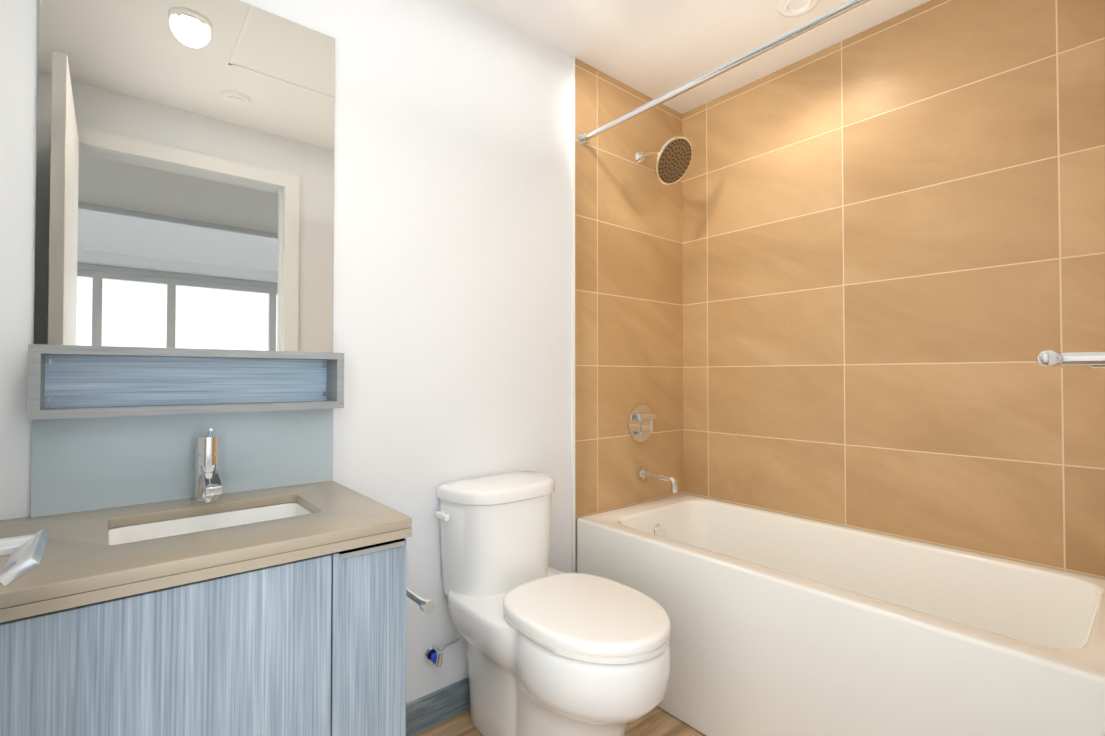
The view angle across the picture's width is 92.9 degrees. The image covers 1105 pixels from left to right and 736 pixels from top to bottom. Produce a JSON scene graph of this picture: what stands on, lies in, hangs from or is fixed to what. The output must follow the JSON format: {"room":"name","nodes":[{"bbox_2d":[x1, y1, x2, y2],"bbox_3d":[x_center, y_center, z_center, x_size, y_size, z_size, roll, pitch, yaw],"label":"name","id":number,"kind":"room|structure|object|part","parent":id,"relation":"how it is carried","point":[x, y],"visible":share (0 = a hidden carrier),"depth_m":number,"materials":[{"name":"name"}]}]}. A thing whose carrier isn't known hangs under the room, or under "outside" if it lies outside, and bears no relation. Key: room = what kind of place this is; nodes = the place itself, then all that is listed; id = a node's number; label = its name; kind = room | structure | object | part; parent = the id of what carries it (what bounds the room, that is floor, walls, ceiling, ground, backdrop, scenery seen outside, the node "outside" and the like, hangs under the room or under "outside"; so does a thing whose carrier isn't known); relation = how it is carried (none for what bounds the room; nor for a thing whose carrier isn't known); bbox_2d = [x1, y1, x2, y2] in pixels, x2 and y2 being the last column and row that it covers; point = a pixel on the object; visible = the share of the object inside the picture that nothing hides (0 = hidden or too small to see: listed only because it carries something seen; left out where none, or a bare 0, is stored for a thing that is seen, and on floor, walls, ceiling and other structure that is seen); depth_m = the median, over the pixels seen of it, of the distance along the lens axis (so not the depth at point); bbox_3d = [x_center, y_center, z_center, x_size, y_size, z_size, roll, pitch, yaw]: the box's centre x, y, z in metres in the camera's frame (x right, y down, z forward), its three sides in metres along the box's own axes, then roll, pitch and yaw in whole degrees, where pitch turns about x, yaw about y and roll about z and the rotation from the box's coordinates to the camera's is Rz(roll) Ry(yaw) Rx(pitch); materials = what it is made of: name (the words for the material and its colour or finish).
{"room":"bathroom","nodes":[
{"label":"bathroom","id":0,"kind":"room"},
{"bbox_2d":[0,0,570,702],"bbox_3d":[-0.319,-0.055,1.860,2.647,2.420,0.120,1,-1,-40],"label":"wall","id":1,"kind":"structure","parent":0,"point":[452,230],"depth_m":1.71,"materials":[{"name":"white paint"}]},
{"bbox_2d":[31,408,332,516],"bbox_3d":[-0.865,0.212,1.305,0.613,0.210,0.013,1,-1,-40],"label":"backsplash","id":2,"kind":"structure","parent":1,"relation":"attached to","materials":[{"name":"blue glass"}]},
{"bbox_2d":[424,645,442,666],"bbox_3d":[-0.372,0.933,1.685,0.060,0.060,0.054,1,-1,-40],"label":"supply valve","id":3,"kind":"object","parent":1,"relation":"attached to","point":[433,655],"visible":0.98,"depth_m":1.69,"materials":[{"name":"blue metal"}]},
{"bbox_3d":[-0.373,0.933,1.686,0.032,0.032,0.016,1,-1,-40],"label":"knob","id":4,"kind":"part","parent":3,"relation":"part of","materials":[{"name":"blue plastic"}]},
{"bbox_2d":[406,677,468,735],"bbox_3d":[-0.276,1.105,1.791,0.929,0.100,0.012,1,-1,-40],"label":"baseboard","id":5,"kind":"structure","parent":1,"relation":"attached to","point":[435,707],"depth_m":1.70,"materials":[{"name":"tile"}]},
{"bbox_2d":[571,57,574,572],"bbox_3d":[0.084,-0.051,2.112,0.012,2.420,0.011,1,-1,-40],"label":"trim","id":6,"kind":"structure","parent":1,"relation":"attached to","point":[572,314],"depth_m":2.11,"materials":[{"name":"white paint"}]},
{"bbox_2d":[575,58,682,572],"bbox_3d":[0.366,-0.047,2.351,0.727,2.420,0.010,1,-1,-40],"label":"wall tile","id":7,"kind":"structure","parent":1,"relation":"attached to","point":[628,292],"depth_m":2.30,"materials":[{"name":"orange tile"}]},
{"bbox_2d":[628,404,655,441],"bbox_3d":[0.415,0.248,2.344,0.170,0.170,0.057,1,-1,-40],"label":"tub valve","id":8,"kind":"object","parent":7,"relation":"attached to","point":[641,418],"visible":1,"depth_m":2.34,"materials":[{"name":"silver metal"}]},
{"bbox_3d":[0.419,0.218,2.332,0.080,0.034,0.034,1,-1,-40],"label":"handle","id":9,"kind":"part","parent":8,"relation":"part of","materials":[{"name":"silver metal"}]},
{"bbox_2d":[637,467,677,492],"bbox_3d":[0.461,0.486,2.286,0.056,0.083,0.198,1,-1,-40],"label":"tub spout","id":10,"kind":"object","parent":7,"relation":"attached to","point":[643,473],"visible":1,"depth_m":2.27,"materials":[{"name":"silver metal"}]},
{"bbox_2d":[636,136,692,184],"bbox_3d":[0.477,-0.892,2.288,0.200,0.192,0.249,1,-1,-40],"label":"shower head","id":11,"kind":"object","parent":7,"relation":"attached to","point":[673,159],"visible":1,"depth_m":2.23},
{"bbox_3d":[0.449,-0.933,2.323,0.019,0.067,0.150,1,-1,-40],"label":"arm","id":12,"kind":"part","parent":11,"relation":"part of"},
{"bbox_2d":[578,0,870,145],"bbox_3d":[0.616,-0.949,1.572,0.052,0.052,1.525,1,-1,-40],"label":"shower rod","id":13,"kind":"object","parent":7,"relation":"attached to","point":[809,25],"visible":1,"depth_m":1.63,"materials":[{"name":"silver metal"}]},
{"bbox_2d":[412,706,704,735],"bbox_3d":[0.217,1.175,1.204,2.647,0.060,1.785,1,-1,-40],"label":"floor","id":14,"kind":"structure","parent":0,"point":[656,721],"depth_m":1.68,"materials":[{"name":"wood"}]},
{"bbox_2d":[0,0,434,735],"bbox_3d":[-0.722,0.091,1.071,0.772,2.105,0.560,1,-1,-40],"label":"bathroom vanity","id":15,"kind":"object","parent":14,"relation":"on","point":[224,554],"visible":1,"depth_m":1.18,"materials":[{"name":"laminate"}]},
{"bbox_2d":[27,353,44,410],"bbox_3d":[-1.064,0.028,1.083,0.018,0.114,0.102,1,-1,-40],"label":"shelf","id":16,"kind":"object","parent":15,"relation":"attached to","point":[36,361],"depth_m":1.05,"materials":[{"name":"grey wood"}]},
{"bbox_3d":[-0.649,0.698,0.823,0.574,0.684,0.019,1,-1,-40],"label":"door","id":17,"kind":"part","parent":15,"relation":"part of","materials":[{"name":"laminate"}]},
{"bbox_2d":[34,0,334,352],"bbox_3d":[-0.866,-0.501,1.318,0.613,0.914,0.003,1,-1,-40],"label":"mirror","id":18,"kind":"object","parent":15,"relation":"on","point":[185,161],"depth_m":1.28,"materials":[{"name":"white mirror"}]},
{"bbox_2d":[27,400,343,419],"bbox_3d":[-0.836,0.097,1.273,0.613,0.018,0.102,1,-1,-40],"label":"shelf","id":19,"kind":"object","parent":15,"relation":"attached to","point":[91,409],"depth_m":1.22,"materials":[{"name":"grey wood"}]},
{"bbox_2d":[28,344,343,359],"bbox_3d":[-0.836,-0.035,1.275,0.613,0.018,0.102,1,-1,-40],"label":"shelf","id":20,"kind":"object","parent":15,"relation":"attached to","point":[35,351],"depth_m":1.22,"materials":[{"name":"grey wood"}]},
{"bbox_2d":[0,480,411,608],"bbox_3d":[-0.746,0.324,1.068,0.735,0.022,0.527,1,-1,-40],"label":"countertop","id":21,"kind":"structure","parent":15,"relation":"on","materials":[{"name":"beige stone"}]},
{"bbox_2d":[194,428,222,502],"bbox_3d":[-0.798,0.228,1.224,0.054,0.175,0.139,1,-1,-40],"label":"faucet","id":22,"kind":"object","parent":21,"relation":"on","point":[208,485],"depth_m":1.23,"materials":[{"name":"silver metal"}]},
{"bbox_2d":[108,503,311,544],"bbox_3d":[-0.714,0.404,1.121,0.400,0.134,0.270,1,-1,-40],"label":"sink","id":23,"kind":"object","parent":21,"relation":"in","point":[152,527],"depth_m":1.19,"materials":[{"name":"white ceramic"}]},
{"bbox_2d":[326,359,343,400],"bbox_3d":[-0.608,0.034,1.466,0.018,0.114,0.102,1,-1,-40],"label":"shelf","id":24,"kind":"object","parent":15,"relation":"attached to","point":[334,367],"depth_m":1.43,"materials":[{"name":"grey wood"}]},
{"bbox_3d":[-0.370,0.701,1.058,0.150,0.684,0.019,1,-1,-40],"label":"door","id":25,"kind":"part","parent":15,"relation":"part of","materials":[{"name":"laminate"}]},
{"bbox_3d":[-0.366,0.358,1.061,0.131,0.004,0.024,1,-1,-40],"label":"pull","id":26,"kind":"part","parent":15,"relation":"part of","materials":[{"name":"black metal"}]},
{"bbox_3d":[-0.318,0.499,1.153,0.031,0.016,0.146,1,-1,-40],"label":"arm","id":27,"kind":"part","parent":15,"relation":"part of"},
{"bbox_2d":[435,471,670,735],"bbox_3d":[0.009,0.763,1.545,0.420,0.775,0.744,1,-1,-40],"label":"toilet","id":28,"kind":"object","parent":14,"relation":"on","point":[551,651],"visible":1,"depth_m":1.48,"materials":[{"name":"white ceramic"}]},
{"bbox_3d":[-0.349,0.469,1.664,0.018,0.022,0.068,1,-1,-40],"label":"lever","id":29,"kind":"part","parent":28,"relation":"part of","materials":[{"name":"white ceramic"}]},
{"bbox_3d":[-0.159,0.578,1.756,0.380,0.312,0.205,1,-1,-40],"label":"tank","id":30,"kind":"part","parent":28,"relation":"part of","materials":[{"name":"white ceramic"}]},
{"bbox_3d":[-0.157,0.401,1.756,0.402,0.045,0.216,1,-1,-40],"label":"tank lid","id":31,"kind":"part","parent":28,"relation":"part of","materials":[{"name":"white ceramic"}]},
{"bbox_3d":[0.096,0.677,1.451,0.378,0.049,0.485,1,-1,-40],"label":"seat lid","id":32,"kind":"part","parent":28,"relation":"part of","materials":[{"name":"white plastic"}]},
{"bbox_2d":[577,493,1104,735],"bbox_3d":[0.855,0.874,1.745,0.714,0.560,1.519,1,-1,-40],"label":"bathtub","id":33,"kind":"object","parent":14,"relation":"on","point":[782,624],"visible":0.79,"depth_m":1.51,"materials":[{"name":"white ceramic"}]},
{"bbox_2d":[463,0,929,113],"bbox_3d":[0.217,-1.314,1.242,2.647,0.080,1.785,1,-1,-40],"label":"ceiling","id":34,"kind":"structure","parent":0,"point":[653,49],"depth_m":1.98,"materials":[{"name":"white paint"}]},
{"bbox_2d":[777,0,818,16],"bbox_3d":[0.852,-1.262,1.818,0.136,0.014,0.136,1,-1,-40],"label":"recessed light","id":35,"kind":"object","parent":34,"relation":"in","point":[784,9],"visible":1,"depth_m":1.84,"materials":[{"name":"white paint"}]},
{"bbox_3d":[1.223,-0.053,1.990,0.120,2.420,1.665,1,-1,-40],"label":"wall","id":36,"kind":"structure","parent":0,"visible":0},
{"bbox_2d":[682,0,1104,578],"bbox_3d":[1.134,-0.052,1.994,0.010,2.420,1.545,1,-1,-40],"label":"wall tile","id":37,"kind":"structure","parent":36,"relation":"attached to","point":[893,239],"depth_m":1.83,"materials":[{"name":"orange tile"}]},
{"bbox_3d":[1.120,-0.070,0.895,1.447,2.420,0.120,1,-1,-40],"label":"wall","id":38,"kind":"structure","parent":0,"visible":0},
{"bbox_2d":[1036,350,1104,369],"bbox_3d":[0.857,-0.011,0.814,0.520,0.044,0.095,1,-1,-40],"label":"towel bar","id":39,"kind":"object","parent":38,"relation":"attached to","point":[1088,360],"visible":1,"depth_m":0.68,"materials":[{"name":"silver metal"}]},
{"bbox_3d":[0.707,-0.013,0.681,0.018,0.018,0.084,1,-1,-40],"label":"post","id":40,"kind":"part","parent":39,"relation":"part of","materials":[{"name":"silver metal"}]},
{"bbox_3d":[1.013,-0.009,0.938,0.018,0.018,0.084,1,-1,-40],"label":"post","id":41,"kind":"part","parent":39,"relation":"part of","materials":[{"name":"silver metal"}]},
{"bbox_3d":[-0.602,0.190,0.539,0.008,0.052,0.052,1,-1,-40],"label":"rose","id":42,"kind":"object","parent":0,"visible":0},
{"bbox_2d":[0,534,36,556],"bbox_3d":[-0.580,0.190,0.558,0.050,0.019,0.019,1,-1,-40],"label":"door handle","id":43,"kind":"object","parent":42,"relation":"attached to","point":[8,546],"visible":0.62,"depth_m":0.56,"materials":[{"name":"silver metal"}]},
{"bbox_2d":[0,529,49,585],"bbox_3d":[-0.535,0.190,0.533,0.120,0.011,0.028,-1,34,50],"label":"lever","id":44,"kind":"object","parent":42,"relation":"attached to","point":[24,558],"visible":0.9,"depth_m":0.50,"materials":[{"name":"silver metal"}]}
]}

